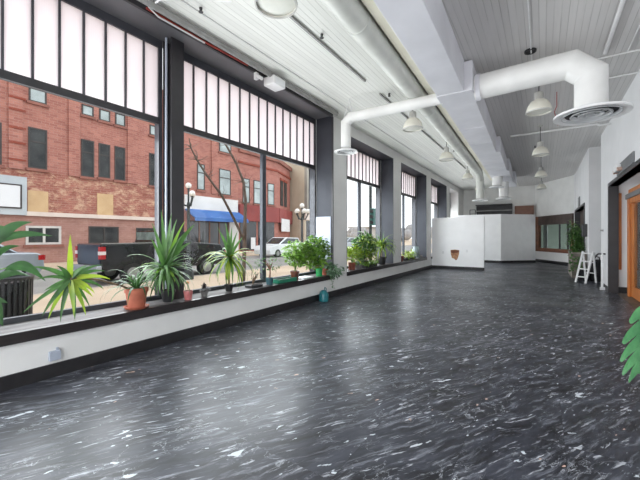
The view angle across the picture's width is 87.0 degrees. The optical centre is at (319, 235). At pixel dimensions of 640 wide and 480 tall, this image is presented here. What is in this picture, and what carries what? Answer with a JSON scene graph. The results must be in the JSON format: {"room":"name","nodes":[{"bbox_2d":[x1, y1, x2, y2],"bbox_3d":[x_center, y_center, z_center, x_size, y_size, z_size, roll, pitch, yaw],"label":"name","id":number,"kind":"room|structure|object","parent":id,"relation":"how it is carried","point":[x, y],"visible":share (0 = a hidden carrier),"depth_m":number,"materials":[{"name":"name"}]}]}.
{"room":"empty storefront","nodes":[
{"label":"empty storefront","id":0,"kind":"room"},
{"bbox_2d":[0,116,462,376],"bbox_3d":[1.509,-0.750,10.753,0.650,4.500,27.600,0,0,33],"label":"wall","id":1,"kind":"structure","parent":0,"point":[15,358],"depth_m":6.45,"materials":[{"name":"grey paint"}]},
{"bbox_2d":[48,347,60,361],"bbox_3d":[-2.821,1.256,3.584,0.040,0.129,0.101,0,0,33],"label":"outlet box","id":2,"kind":"object","parent":1,"relation":"attached to","point":[52,355],"visible":1,"depth_m":3.57,"materials":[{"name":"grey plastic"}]},
{"bbox_2d":[0,0,162,325],"bbox_3d":[-3.553,-0.950,3.520,0.210,4.020,3.950,0,0,33],"label":"window","id":3,"kind":"structure","parent":1,"relation":"in","point":[75,50],"depth_m":4.28,"materials":[{"name":"glass"}]},
{"bbox_2d":[0,274,332,346],"bbox_3d":[-2.975,1.005,3.827,0.555,0.110,11.100,0,0,33],"label":"window sill","id":4,"kind":"structure","parent":1,"relation":"attached to","point":[15,333],"depth_m":4.18,"materials":[{"name":"paint"}]},
{"bbox_2d":[0,221,50,325],"bbox_3d":[-3.246,0.276,3.271,1.024,1.349,0.367,0,0,-41],"label":"leaf plant","id":5,"kind":"object","parent":4,"relation":"on","point":[7,233],"visible":0.98,"depth_m":3.46,"materials":[{"name":"green plant"}]},
{"bbox_2d":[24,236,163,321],"bbox_3d":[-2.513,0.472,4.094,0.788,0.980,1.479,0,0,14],"label":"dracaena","id":6,"kind":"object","parent":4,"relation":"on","point":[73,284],"visible":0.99,"depth_m":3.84,"materials":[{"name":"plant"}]},
{"bbox_2d":[124,287,148,307],"bbox_3d":[-2.420,0.815,4.444,0.292,0.270,0.292,0,0,33],"label":"pot","id":7,"kind":"object","parent":4,"relation":"on","point":[137,298],"depth_m":4.35,"materials":[{"name":"ceramic"}]},
{"bbox_2d":[124,212,202,301],"bbox_3d":[-2.187,0.289,4.824,0.917,1.322,0.952,0,0,33],"label":"dracaena","id":8,"kind":"object","parent":4,"relation":"on","point":[168,251],"visible":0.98,"depth_m":4.79,"materials":[{"name":"green plant"}]},
{"bbox_2d":[161,288,175,301],"bbox_3d":[-2.212,0.865,4.903,0.216,0.170,0.216,0,0,33],"label":"pot","id":9,"kind":"object","parent":8,"relation":"on","point":[165,298],"depth_m":4.83,"materials":[{"name":"black plastic"}]},
{"bbox_2d":[165,37,167,288],"bbox_3d":[-2.300,-1.005,5.041,0.036,3.910,0.034,0,0,33],"label":"downpipe","id":10,"kind":"object","parent":4,"relation":"on","point":[166,39],"visible":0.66,"depth_m":5.03,"materials":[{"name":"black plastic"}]},
{"bbox_2d":[163,37,183,298],"bbox_3d":[-2.240,-1.005,5.151,0.220,3.910,0.210,0,0,33],"label":"steel column","id":11,"kind":"structure","parent":4,"relation":"on","point":[176,47],"depth_m":5.11,"materials":[{"name":"black metal"}]},
{"bbox_2d":[183,281,192,299],"bbox_3d":[-1.969,0.813,5.034,0.136,0.274,0.136,0,0,33],"label":"potted flower","id":12,"kind":"object","parent":4,"relation":"on","point":[187,294],"visible":0.96,"depth_m":4.99,"materials":[{"name":"pink ceramic"}]},
{"bbox_2d":[200,283,209,296],"bbox_3d":[-1.802,0.839,5.310,0.199,0.222,0.218,0,0,-20],"label":"potted succulent","id":13,"kind":"object","parent":4,"relation":"on","point":[204,292],"visible":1,"depth_m":5.27,"materials":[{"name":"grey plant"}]},
{"bbox_2d":[202,223,257,291],"bbox_3d":[-1.589,0.365,5.806,1.099,1.202,1.121,0,0,33],"label":"dracaena","id":14,"kind":"object","parent":4,"relation":"on","point":[228,259],"visible":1,"depth_m":5.76,"materials":[{"name":"green plant"}]},
{"bbox_2d":[224,283,233,291],"bbox_3d":[-1.571,0.890,5.817,0.162,0.120,0.162,0,0,33],"label":"pot","id":15,"kind":"object","parent":14,"relation":"on","point":[228,287],"depth_m":5.77,"materials":[{"name":"black plastic"}]},
{"bbox_2d":[245,269,263,287],"bbox_3d":[-1.207,0.784,6.346,0.228,0.331,0.417,0,0,33],"label":"bonsai","id":16,"kind":"object","parent":4,"relation":"on","point":[253,285],"visible":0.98,"depth_m":6.27,"materials":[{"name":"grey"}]},
{"bbox_2d":[245,284,262,287],"bbox_3d":[-1.232,0.925,6.293,0.180,0.050,0.300,0,0,33],"label":"tray","id":17,"kind":"object","parent":16,"relation":"on","point":[247,285],"depth_m":6.21,"materials":[{"name":"black plastic"}]},
{"bbox_2d":[255,257,282,284],"bbox_3d":[-0.988,0.683,6.638,0.462,0.534,0.753,0,0,33],"label":"potted tree","id":18,"kind":"object","parent":4,"relation":"on","point":[269,280],"visible":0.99,"depth_m":6.58,"materials":[{"name":"green plant"}]},
{"bbox_2d":[273,276,296,283],"bbox_3d":[-0.741,0.912,6.999,0.200,0.075,0.600,0,0,33],"label":"tray","id":19,"kind":"object","parent":4,"relation":"on","point":[284,279],"visible":0.83,"depth_m":6.94,"materials":[{"name":"green plastic"}]},
{"bbox_2d":[281,240,311,279],"bbox_3d":[-0.508,0.512,7.317,0.628,0.875,0.836,0,0,33],"label":"bush","id":20,"kind":"object","parent":4,"relation":"on","point":[299,256],"visible":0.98,"depth_m":7.20,"materials":[{"name":"green plant"}]},
{"bbox_2d":[290,270,298,279],"bbox_3d":[-0.544,0.850,7.261,0.205,0.200,0.205,0,0,33],"label":"pot","id":21,"kind":"object","parent":20,"relation":"on","point":[294,273],"depth_m":7.19,"materials":[{"name":"brown ceramic"}]},
{"bbox_2d":[300,235,331,275],"bbox_3d":[-0.123,0.459,7.757,0.734,0.982,1.084,0,0,33],"label":"bush","id":22,"kind":"object","parent":4,"relation":"on","point":[318,252],"visible":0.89,"depth_m":7.66,"materials":[{"name":"green plant"}]},
{"bbox_2d":[322,262,344,287],"bbox_3d":[0.325,0.949,8.264,0.486,0.643,0.798,0,0,33],"label":"trailing plant","id":23,"kind":"object","parent":4,"relation":"on","point":[326,271],"visible":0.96,"depth_m":8.16,"materials":[{"name":"green plant"}]},
{"bbox_2d":[146,7,247,65],"bbox_3d":[-1.753,-2.961,5.117,0.032,0.054,1.800,0,0,33],"label":"cable","id":24,"kind":"object","parent":1,"relation":"attached to","point":[147,8],"visible":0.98,"depth_m":5.09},
{"bbox_2d":[83,0,333,269],"bbox_3d":[-3.021,-1.025,3.870,0.690,3.950,11.120,0,0,33],"label":"trim","id":25,"kind":"structure","parent":1,"relation":"attached to","point":[134,13],"depth_m":5.59,"materials":[{"name":"grey paint"}]},
{"bbox_2d":[0,265,431,392],"bbox_3d":[-0.295,1.427,7.420,0.020,0.145,20.050,0,0,33],"label":"baseboard","id":26,"kind":"structure","parent":1,"relation":"attached to","point":[23,378],"depth_m":4.44,"materials":[{"name":"black plastic"}]},
{"bbox_2d":[184,52,330,293],"bbox_3d":[-1.069,-0.950,6.862,0.664,4.020,3.935,0,0,33],"label":"window","id":27,"kind":"structure","parent":1,"relation":"in","point":[219,107],"depth_m":6.92,"materials":[{"name":"glass"}]},
{"bbox_2d":[316,217,330,259],"bbox_3d":[0.084,0.050,8.427,0.440,1.060,0.024,0,0,33],"label":"plastic sheet","id":28,"kind":"object","parent":27,"relation":"attached to","point":[323,224],"visible":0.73,"depth_m":8.39,"materials":[{"name":"white plastic"}]},
{"bbox_2d":[264,75,284,91],"bbox_3d":[-0.844,-2.850,6.296,0.265,0.160,0.330,0,0,33],"label":"emergency light","id":29,"kind":"object","parent":1,"relation":"attached to","point":[274,82],"visible":1,"depth_m":6.20,"materials":[{"name":"white plastic"}]},
{"bbox_2d":[347,137,392,267],"bbox_3d":[1.357,-0.820,10.529,0.664,3.760,3.340,0,0,33],"label":"window","id":30,"kind":"structure","parent":1,"relation":"in","point":[369,166],"depth_m":11.74,"materials":[{"name":"grey metal"}]},
{"bbox_2d":[347,257,426,275],"bbox_3d":[2.532,1.005,12.150,0.555,0.110,7.340,0,0,33],"label":"window sill","id":31,"kind":"structure","parent":1,"relation":"attached to","point":[387,265],"depth_m":10.88,"materials":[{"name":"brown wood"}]},
{"bbox_2d":[347,244,362,269],"bbox_3d":[0.936,0.573,9.572,0.609,0.754,0.717,0,0,33],"label":"bush","id":32,"kind":"object","parent":31,"relation":"on","point":[351,253],"visible":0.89,"depth_m":9.46,"materials":[{"name":"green plant"}]},
{"bbox_2d":[350,230,378,263],"bbox_3d":[1.383,0.386,10.283,0.806,1.128,1.306,0,0,33],"label":"bush","id":33,"kind":"object","parent":31,"relation":"on","point":[369,243],"visible":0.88,"depth_m":10.11,"materials":[{"name":"green plant"}]},
{"bbox_2d":[362,258,378,267],"bbox_3d":[1.563,0.810,10.374,0.399,0.300,1.051,0,0,33],"label":"plant","id":34,"kind":"object","parent":31,"relation":"on","point":[371,263],"visible":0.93,"depth_m":10.24,"materials":[{"name":"green plant"}]},
{"bbox_2d":[375,233,397,264],"bbox_3d":[2.075,0.390,11.311,1.115,1.120,1.124,0,0,33],"label":"potted palm","id":35,"kind":"object","parent":31,"relation":"on","point":[382,259],"visible":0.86,"depth_m":11.18,"materials":[{"name":"green plant"}]},
{"bbox_2d":[377,256,386,264],"bbox_3d":[2.068,0.820,11.282,0.324,0.260,0.324,0,0,33],"label":"pot","id":36,"kind":"object","parent":35,"relation":"on","point":[382,259],"depth_m":11.18,"materials":[{"name":"black plastic"}]},
{"bbox_2d":[401,249,416,260],"bbox_3d":[3.549,0.738,13.454,0.463,0.488,1.480,0,0,33],"label":"plant","id":37,"kind":"object","parent":31,"relation":"on","point":[408,256],"visible":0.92,"depth_m":13.34,"materials":[{"name":"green plant"}]},
{"bbox_2d":[412,246,419,257],"bbox_3d":[4.124,0.700,14.478,0.300,0.500,0.300,0,0,33],"label":"glass jar","id":38,"kind":"object","parent":31,"relation":"on","point":[416,249],"visible":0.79,"depth_m":14.35,"materials":[{"name":"glass"}]},
{"bbox_2d":[401,163,425,257],"bbox_3d":[3.595,-0.820,13.911,0.664,3.760,3.230,0,0,33],"label":"window","id":39,"kind":"structure","parent":1,"relation":"in","point":[413,182],"depth_m":15.13,"materials":[{"name":"grey metal"}]},
{"bbox_2d":[431,178,446,253],"bbox_3d":[5.730,-0.820,17.138,0.664,3.760,3.050,0,0,33],"label":"window","id":40,"kind":"structure","parent":1,"relation":"in","point":[438,190],"depth_m":18.30,"materials":[{"name":"grey metal"}]},
{"bbox_2d":[450,188,457,217],"bbox_3d":[7.604,-0.820,19.970,0.664,3.760,2.300,0,0,33],"label":"window","id":41,"kind":"structure","parent":1,"relation":"in","point":[454,194],"depth_m":20.86,"materials":[{"name":"white glass"}]},
{"bbox_2d":[0,262,639,479],"bbox_3d":[5.266,1.600,8.866,9.000,0.200,28.600,0,0,33],"label":"floor","id":42,"kind":"structure","parent":0,"point":[502,371],"depth_m":3.07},
{"bbox_2d":[319,287,328,301],"bbox_3d":[0.089,1.339,7.716,0.219,0.323,0.272,0,0,-6],"label":"watering can","id":43,"kind":"object","parent":42,"relation":"on","point":[323,295],"visible":1,"depth_m":7.66,"materials":[{"name":"teal plastic"}]},
{"bbox_2d":[432,217,483,270],"bbox_3d":[6.210,0.330,15.235,2.235,2.340,0.175,0,0,33],"label":"wall","id":44,"kind":"structure","parent":42,"relation":"on","point":[457,242],"depth_m":15.15,"materials":[{"name":"white paint"}]},
{"bbox_2d":[455,214,535,262],"bbox_3d":[10.050,0.140,19.179,4.309,2.720,1.049,0,0,12],"label":"wall","id":45,"kind":"structure","parent":42,"relation":"on","point":[508,238],"depth_m":18.90,"materials":[{"name":"white paint"}]},
{"bbox_2d":[564,219,585,277],"bbox_3d":[9.681,0.438,12.714,0.810,2.124,2.274,0,0,40],"label":"planter","id":46,"kind":"object","parent":42,"relation":"on","point":[574,255],"visible":0.9,"depth_m":12.31,"materials":[{"name":"plant"}]},
{"bbox_2d":[577,268,588,280],"bbox_3d":[8.852,1.305,11.350,0.300,0.390,0.420,0,0,33],"label":"crate","id":47,"kind":"object","parent":42,"relation":"on","point":[581,271],"visible":0.49,"depth_m":11.21,"materials":[{"name":"plastic"}]},
{"bbox_2d":[575,251,596,282],"bbox_3d":[8.595,1.000,10.897,0.544,1.011,0.369,0,0,-19],"label":"step ladder","id":48,"kind":"object","parent":42,"relation":"on","point":[585,276],"visible":1,"depth_m":10.83,"materials":[{"name":"white metal"}]},
{"bbox_2d":[589,256,600,281],"bbox_3d":[9.175,1.082,11.148,0.410,0.836,0.420,0,0,33],"label":"bag","id":49,"kind":"object","parent":42,"relation":"on","point":[597,262],"visible":0.66,"depth_m":11.04,"materials":[{"name":"fabric"}]},
{"bbox_2d":[595,253,605,289],"bbox_3d":[7.847,0.990,9.437,0.226,1.021,0.120,0,0,33],"label":"standpipe","id":50,"kind":"object","parent":42,"relation":"on","point":[602,287],"visible":0.97,"depth_m":9.40,"materials":[{"name":"white metal"}]},
{"bbox_2d":[617,293,639,308],"bbox_3d":[7.244,1.497,6.418,1.800,0.006,4.800,0,0,33],"label":"doormat","id":51,"kind":"object","parent":42,"relation":"on","point":[635,303],"depth_m":7.81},
{"bbox_2d":[620,306,639,382],"bbox_3d":[2.736,0.928,2.229,1.222,1.145,0.687,0,0,-20],"label":"monstera","id":52,"kind":"object","parent":42,"relation":"on","point":[633,361],"visible":1,"depth_m":2.33,"materials":[{"name":"green plant"}]},
{"bbox_2d":[137,0,639,189],"bbox_3d":[5.266,-3.100,8.866,9.000,0.200,28.600,0,0,33],"label":"ceiling","id":53,"kind":"structure","parent":0,"point":[493,34],"depth_m":5.63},
{"bbox_2d":[148,0,231,43],"bbox_3d":[-1.593,-2.950,4.464,0.999,0.084,0.913,0,0,33],"label":"cable","id":54,"kind":"object","parent":53,"relation":"hanging from","point":[157,1],"visible":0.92,"depth_m":4.51,"materials":[{"name":"metal"}]},
{"bbox_2d":[138,0,338,115],"bbox_3d":[-1.383,-2.940,5.412,0.090,0.090,6.500,0,0,33],"label":"ceiling pipe","id":55,"kind":"object","parent":53,"relation":"attached to","point":[160,9],"visible":1,"depth_m":5.17,"materials":[{"name":"grey metal"}]},
{"bbox_2d":[254,0,297,18],"bbox_3d":[-0.418,-2.596,3.206,0.412,0.808,0.412,0,0,33],"label":"pendant lamp","id":56,"kind":"object","parent":53,"relation":"hanging from","point":[274,9],"visible":1,"depth_m":3.26,"materials":[{"name":"beige plastic"}]},
{"bbox_2d":[180,0,442,170],"bbox_3d":[1.496,-2.990,9.202,0.016,0.016,15.000,0,0,33],"label":"conduit","id":57,"kind":"object","parent":53,"relation":"attached to","point":[180,0],"visible":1,"depth_m":5.76,"materials":[{"name":"white metal"}]},
{"bbox_2d":[289,16,465,168],"bbox_3d":[2.636,-2.984,9.167,0.030,0.032,13.800,0,0,33],"label":"track","id":58,"kind":"object","parent":53,"relation":"attached to","point":[294,19],"visible":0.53,"depth_m":5.67,"materials":[{"name":"grey metal"}]},
{"bbox_2d":[335,94,442,154],"bbox_3d":[1.319,-2.416,6.885,2.301,1.173,0.500,0,0,33],"label":"duct","id":59,"kind":"object","parent":53,"relation":"hanging from","point":[430,100],"visible":0.98,"depth_m":6.92,"materials":[{"name":"white metal"}]},
{"bbox_2d":[335,145,356,154],"bbox_3d":[0.568,-1.910,7.382,0.500,0.160,0.500,0,0,33],"label":"diffuser","id":60,"kind":"object","parent":59,"relation":"attached to","point":[345,149],"depth_m":7.31,"materials":[{"name":"grey metal"}]},
{"bbox_2d":[321,0,488,201],"bbox_3d":[2.010,-2.297,6.695,0.680,1.394,20.890,0,0,31],"label":"duct","id":61,"kind":"object","parent":53,"relation":"attached to","point":[353,15],"visible":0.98,"depth_m":5.28,"materials":[{"name":"white metal"}]},
{"bbox_2d":[402,110,422,132],"bbox_3d":[1.909,-2.596,6.940,0.412,0.808,0.412,0,0,33],"label":"pendant lamp","id":62,"kind":"object","parent":53,"relation":"hanging from","point":[412,124],"visible":0.9,"depth_m":6.85,"materials":[{"name":"metal"}]},
{"bbox_2d":[362,0,491,180],"bbox_3d":[2.705,-2.899,7.328,0.240,0.198,22.700,0,0,32],"label":"trim","id":63,"kind":"structure","parent":53,"relation":"attached to","point":[371,6],"depth_m":5.35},
{"bbox_2d":[373,0,516,186],"bbox_3d":[3.357,-2.725,7.275,0.843,0.540,23.301,0,0,32],"label":"duct","id":64,"kind":"object","parent":53,"relation":"attached to","point":[423,27],"visible":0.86,"depth_m":5.20,"materials":[{"name":"white metal"}]},
{"bbox_2d":[489,176,505,188],"bbox_3d":[7.425,-2.245,14.108,0.627,0.450,0.627,0,0,33],"label":"vent","id":65,"kind":"object","parent":64,"relation":"attached to","point":[497,181],"visible":1,"depth_m":13.98,"materials":[{"name":"white metal"}]},
{"bbox_2d":[496,182,511,199],"bbox_3d":[8.443,-2.085,15.476,0.660,0.770,0.660,0,0,33],"label":"vent","id":66,"kind":"object","parent":64,"relation":"attached to","point":[503,192],"visible":1,"depth_m":15.31,"materials":[{"name":"white metal"}]},
{"bbox_2d":[474,49,633,125],"bbox_3d":[3.597,-2.328,5.378,2.074,1.037,0.940,0,0,33],"label":"duct","id":67,"kind":"object","parent":64,"relation":"attached to","point":[589,75],"visible":1,"depth_m":5.14,"materials":[{"name":"white metal"}]},
{"bbox_2d":[553,101,633,125],"bbox_3d":[4.071,-1.890,5.065,0.940,0.160,0.940,0,0,33],"label":"diffuser","id":68,"kind":"object","parent":67,"relation":"attached to","point":[583,112],"depth_m":5.01,"materials":[{"name":"grey metal"}]},
{"bbox_2d":[439,142,453,161],"bbox_3d":[3.655,-2.596,9.741,0.412,0.808,0.412,0,0,33],"label":"pendant lamp","id":69,"kind":"object","parent":53,"relation":"hanging from","point":[446,156],"visible":0.95,"depth_m":9.66,"materials":[{"name":"metal"}]},
{"bbox_2d":[462,166,472,179],"bbox_3d":[5.717,-2.596,13.051,0.412,0.808,0.412,0,0,33],"label":"pendant lamp","id":70,"kind":"object","parent":53,"relation":"hanging from","point":[467,176],"visible":0.93,"depth_m":12.95,"materials":[{"name":"metal"}]},
{"bbox_2d":[527,0,533,87],"bbox_3d":[3.260,-2.985,5.217,0.018,0.018,3.700,0,0,33],"label":"conduit","id":71,"kind":"object","parent":53,"relation":"attached to","point":[527,0],"visible":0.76,"depth_m":4.81,"materials":[{"name":"white metal"}]},
{"bbox_2d":[525,86,552,116],"bbox_3d":[3.895,-2.596,5.996,0.412,0.808,0.412,0,0,33],"label":"pendant lamp","id":72,"kind":"object","parent":53,"relation":"hanging from","point":[540,106],"visible":0.95,"depth_m":5.93,"materials":[{"name":"metal"}]},
{"bbox_2d":[531,125,548,156],"bbox_3d":[5.992,-2.596,9.165,0.412,0.808,0.412,0,0,33],"label":"pendant lamp","id":73,"kind":"object","parent":53,"relation":"hanging from","point":[540,150],"visible":1,"depth_m":9.11,"materials":[{"name":"metal"}]},
{"bbox_2d":[535,167,547,177],"bbox_3d":[8.227,-2.596,12.543,0.412,0.808,0.412,0,0,33],"label":"pendant lamp","id":74,"kind":"object","parent":53,"relation":"hanging from","point":[540,174],"visible":0.95,"depth_m":12.47,"materials":[{"name":"metal"}]},
{"bbox_2d":[510,123,609,136],"bbox_3d":[6.561,-2.920,9.328,2.250,0.093,0.056,0,0,33],"label":"pipe","id":75,"kind":"object","parent":53,"relation":"attached to","point":[594,124],"visible":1,"depth_m":9.24,"materials":[{"name":"white metal"}]},
{"bbox_2d":[603,0,624,53],"bbox_3d":[3.818,-2.965,4.248,0.052,0.052,2.900,0,0,33],"label":"conduit","id":76,"kind":"object","parent":53,"relation":"attached to","point":[622,2],"visible":1,"depth_m":4.72,"materials":[{"name":"white metal"}]},
{"bbox_2d":[598,49,639,58],"bbox_3d":[4.925,-2.975,5.495,0.750,0.028,0.028,0,0,33],"label":"conduit","id":77,"kind":"object","parent":53,"relation":"attached to","point":[636,49],"visible":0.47,"depth_m":5.50,"materials":[{"name":"white metal"}]},
{"bbox_2d":[463,185,534,214],"bbox_3d":[10.833,-0.750,21.221,4.650,4.500,0.150,0,0,33],"label":"wall","id":78,"kind":"structure","parent":0,"point":[520,195],"depth_m":20.89,"materials":[{"name":"grey paint"}]},
{"bbox_2d":[476,203,511,214],"bbox_3d":[10.771,-1.600,20.901,2.000,0.700,0.450,0,0,33],"label":"shelf","id":79,"kind":"object","parent":78,"relation":"attached to","point":[490,208],"visible":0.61,"depth_m":20.93,"materials":[{"name":"metal"}]},
{"bbox_2d":[515,205,533,213],"bbox_3d":[12.174,-1.425,20.094,0.970,0.750,0.250,0,0,33],"label":"upper cabinet","id":80,"kind":"object","parent":78,"relation":"attached to","point":[529,209],"visible":0.56,"depth_m":19.98,"materials":[{"name":"brown wood"}]},
{"bbox_2d":[535,175,573,261],"bbox_3d":[12.671,-0.750,18.245,0.150,4.500,3.346,0,0,4],"label":"wall","id":81,"kind":"structure","parent":0,"point":[558,198],"depth_m":18.00,"materials":[{"name":"grey paint"}]},
{"bbox_2d":[535,259,567,265],"bbox_3d":[12.588,1.420,18.275,0.020,0.160,3.296,0,0,4],"label":"baseboard","id":82,"kind":"structure","parent":81,"relation":"attached to","point":[537,260],"depth_m":18.23,"materials":[{"name":"black plastic"}]},
{"bbox_2d":[535,213,573,252],"bbox_3d":[12.648,-0.120,18.206,0.250,2.000,3.226,0,0,4],"label":"window","id":83,"kind":"structure","parent":81,"relation":"in","point":[560,219],"depth_m":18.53,"materials":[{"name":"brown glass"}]},
{"bbox_2d":[543,225,547,247],"bbox_3d":[12.811,0.050,19.136,0.040,1.300,0.350,0,0,4],"label":"curtain","id":84,"kind":"object","parent":83,"relation":"hanging from","point":[545,228],"depth_m":19.11,"materials":[{"name":"white fabric"}]},
{"bbox_2d":[574,69,639,285],"bbox_3d":[6.527,-0.750,5.814,1.930,4.500,24.900,0,0,33],"label":"wall","id":85,"kind":"structure","parent":0,"point":[620,138],"depth_m":9.52,"materials":[{"name":"white paint"}]},
{"bbox_2d":[575,203,584,251],"bbox_3d":[11.181,0.130,14.281,0.350,2.740,4.440,0,0,33],"label":"door","id":86,"kind":"structure","parent":85,"relation":"in","point":[579,216],"depth_m":15.52,"materials":[{"name":"black metal"}]},
{"bbox_2d":[581,224,586,236],"bbox_3d":[9.510,-0.200,12.144,0.140,0.440,0.750,0,0,33],"label":"wall box","id":87,"kind":"object","parent":85,"relation":"attached to","point":[583,226],"visible":0.99,"depth_m":11.85,"materials":[{"name":"metal"}]},
{"bbox_2d":[613,164,621,173],"bbox_3d":[6.612,-1.490,7.496,0.095,0.161,0.564,0,0,33],"label":"emergency light","id":88,"kind":"object","parent":85,"relation":"attached to","point":[617,167],"visible":1,"depth_m":7.37,"materials":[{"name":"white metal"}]},
{"bbox_2d":[608,158,639,293],"bbox_3d":[6.550,0.060,7.117,0.210,2.880,4.200,0,0,33],"label":"trim","id":89,"kind":"structure","parent":85,"relation":"attached to","point":[613,191],"depth_m":8.79,"materials":[{"name":"black metal"}]},
{"bbox_2d":[617,151,634,175],"bbox_3d":[6.411,-1.498,7.089,0.030,0.225,1.700,0,0,33],"label":"wall sign","id":90,"kind":"object","parent":85,"relation":"attached to","point":[629,160],"visible":0.66,"depth_m":6.79,"materials":[{"name":"grey metal"}]},
{"bbox_2d":[619,172,639,288],"bbox_3d":[7.298,-0.750,6.382,1.870,4.500,5.100,0,0,33],"label":"wall","id":91,"kind":"structure","parent":0,"point":[633,181],"depth_m":8.80,"materials":[{"name":"white paint"}]},
{"bbox_2d":[619,193,621,269],"bbox_3d":[7.851,-0.120,8.831,0.070,2.000,0.075,0,0,33],"label":"timber post","id":92,"kind":"object","parent":91,"relation":"attached to","point":[620,194],"visible":0.76,"depth_m":8.79,"materials":[{"name":"brown wood"}]},
{"bbox_2d":[625,184,639,301],"bbox_3d":[7.135,0.167,7.450,0.200,2.654,2.500,0,0,33],"label":"door","id":93,"kind":"structure","parent":91,"relation":"in","point":[632,198],"depth_m":8.22,"materials":[{"name":"orange wood"}]},
{"label":"outside","id":94,"kind":"structure","parent":0,"visible":0},
{"bbox_2d":[42,239,431,269],"bbox_3d":[-31.415,1.851,80.738,98.500,0.298,340.000,0,0,33],"label":"pavement","id":95,"kind":"structure","parent":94,"point":[407,242],"depth_m":21.64,"materials":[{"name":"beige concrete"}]},
{"bbox_2d":[0,79,248,262],"bbox_3d":[-23.826,-5.150,20.623,13.500,13.700,40.105,0,0,33],"label":"brick building","id":96,"kind":"structure","parent":95,"relation":"on","point":[85,173],"depth_m":22.93,"materials":[{"name":"brick"}]},
{"bbox_2d":[238,148,292,252],"bbox_3d":[-10.099,-3.683,42.412,12.350,10.765,11.386,0,0,33],"label":"brick building","id":97,"kind":"structure","parent":95,"relation":"on","point":[279,217],"depth_m":37.93,"materials":[{"name":"red brick"}]},
{"bbox_2d":[284,161,309,242],"bbox_3d":[-6.864,-7.900,49.069,14.400,19.200,3.061,0,0,33],"label":"stone building","id":98,"kind":"structure","parent":95,"relation":"on","point":[300,176],"depth_m":44.57,"materials":[{"name":"beige stone"}]},
{"bbox_2d":[347,227,372,238],"bbox_3d":[9.670,-0.287,83.386,6.785,3.973,7.049,0,0,4],"label":"tree","id":99,"kind":"object","parent":95,"relation":"on","point":[352,232],"visible":0.41,"depth_m":81.07,"materials":[{"name":"grey plant"}]},
{"bbox_2d":[401,224,411,241],"bbox_3d":[23.949,-0.863,97.767,7.543,5.127,8.535,0,0,33],"label":"tree","id":100,"kind":"object","parent":95,"relation":"on","point":[408,230],"visible":0.38,"depth_m":93.53,"materials":[{"name":"grey plant"}]},
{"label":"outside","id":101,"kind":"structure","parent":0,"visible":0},
{"bbox_2d":[33,255,373,294],"bbox_3d":[17.332,1.848,48.486,0.200,0.304,340.000,0,0,33],"label":"kerb","id":102,"kind":"object","parent":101,"point":[373,255],"depth_m":12.56,"materials":[{"name":"concrete"}]},
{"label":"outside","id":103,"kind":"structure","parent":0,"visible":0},
{"bbox_2d":[33,249,431,313],"bbox_3d":[20.417,1.850,46.445,7.200,0.300,340.000,0,0,33],"label":"pavement","id":104,"kind":"structure","parent":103,"point":[40,306],"depth_m":10.91,"materials":[{"name":"beige concrete"}]},
{"bbox_2d":[0,273,34,317],"bbox_3d":[-4.457,1.130,4.771,0.636,1.140,0.640,0,0,33],"label":"litter bin","id":105,"kind":"object","parent":104,"relation":"on","point":[17,290],"visible":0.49,"depth_m":4.68,"materials":[{"name":"metal"}]},
{"bbox_2d":[184,183,195,279],"bbox_3d":[-5.104,-0.196,13.208,0.687,3.792,0.723,0,0,33],"label":"street lamp","id":106,"kind":"object","parent":104,"relation":"on","point":[189,272],"visible":0.76,"depth_m":13.16,"materials":[{"name":"grey metal"}]},
{"bbox_2d":[184,138,251,281],"bbox_3d":[-2.977,-0.905,9.997,0.789,5.218,3.004,0,0,33],"label":"street tree","id":107,"kind":"object","parent":104,"relation":"on","point":[244,235],"visible":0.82,"depth_m":10.77,"materials":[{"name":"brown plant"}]},
{"bbox_2d":[294,203,309,265],"bbox_3d":[-1.065,-0.097,19.458,0.941,3.594,0.956,0,0,33],"label":"street lamp","id":108,"kind":"object","parent":104,"relation":"on","point":[303,211],"visible":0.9,"depth_m":19.39,"materials":[{"name":"green paint"}]},
{"bbox_2d":[369,186,375,259],"bbox_3d":[3.066,-0.700,20.047,0.370,4.800,0.480,0,0,33],"label":"traffic signal","id":109,"kind":"object","parent":104,"relation":"on","point":[372,211],"visible":0.84,"depth_m":20.07,"materials":[{"name":"green paint"}]},
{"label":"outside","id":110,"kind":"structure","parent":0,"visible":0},
{"bbox_2d":[31,244,431,293],"bbox_3d":[13.454,1.880,51.052,9.100,0.240,340.000,0,0,33],"label":"street","id":111,"kind":"structure","parent":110,"point":[39,285],"depth_m":16.25,"materials":[{"name":"grey asphalt"}]},
{"bbox_2d":[0,244,44,272],"bbox_3d":[-13.350,1.018,12.580,1.814,1.477,4.484,0,0,33],"label":"car","id":112,"kind":"object","parent":111,"relation":"on","point":[10,256],"visible":0.41,"depth_m":13.30,"materials":[{"name":"silver metal"}]},
{"bbox_2d":[73,231,223,282],"bbox_3d":[-6.898,0.758,14.357,2.034,1.995,5.566,0,0,33],"label":"pickup truck","id":113,"kind":"object","parent":111,"relation":"on","point":[109,257],"visible":0.7,"depth_m":12.60,"materials":[{"name":"black paint"}]},
{"bbox_2d":[98,247,105,259],"bbox_3d":[-7.564,0.595,11.692,0.160,0.430,0.175,0,0,33],"label":"tail lamp","id":114,"kind":"object","parent":113,"relation":"attached to","point":[101,250],"depth_m":11.63,"materials":[{"name":"red plastic"}]},
{"bbox_2d":[254,237,298,256],"bbox_3d":[-3.533,0.934,29.275,1.864,1.645,4.387,0,0,33],"label":"car","id":115,"kind":"object","parent":111,"relation":"on","point":[274,246],"visible":0.57,"depth_m":28.19,"materials":[{"name":"white paint"}]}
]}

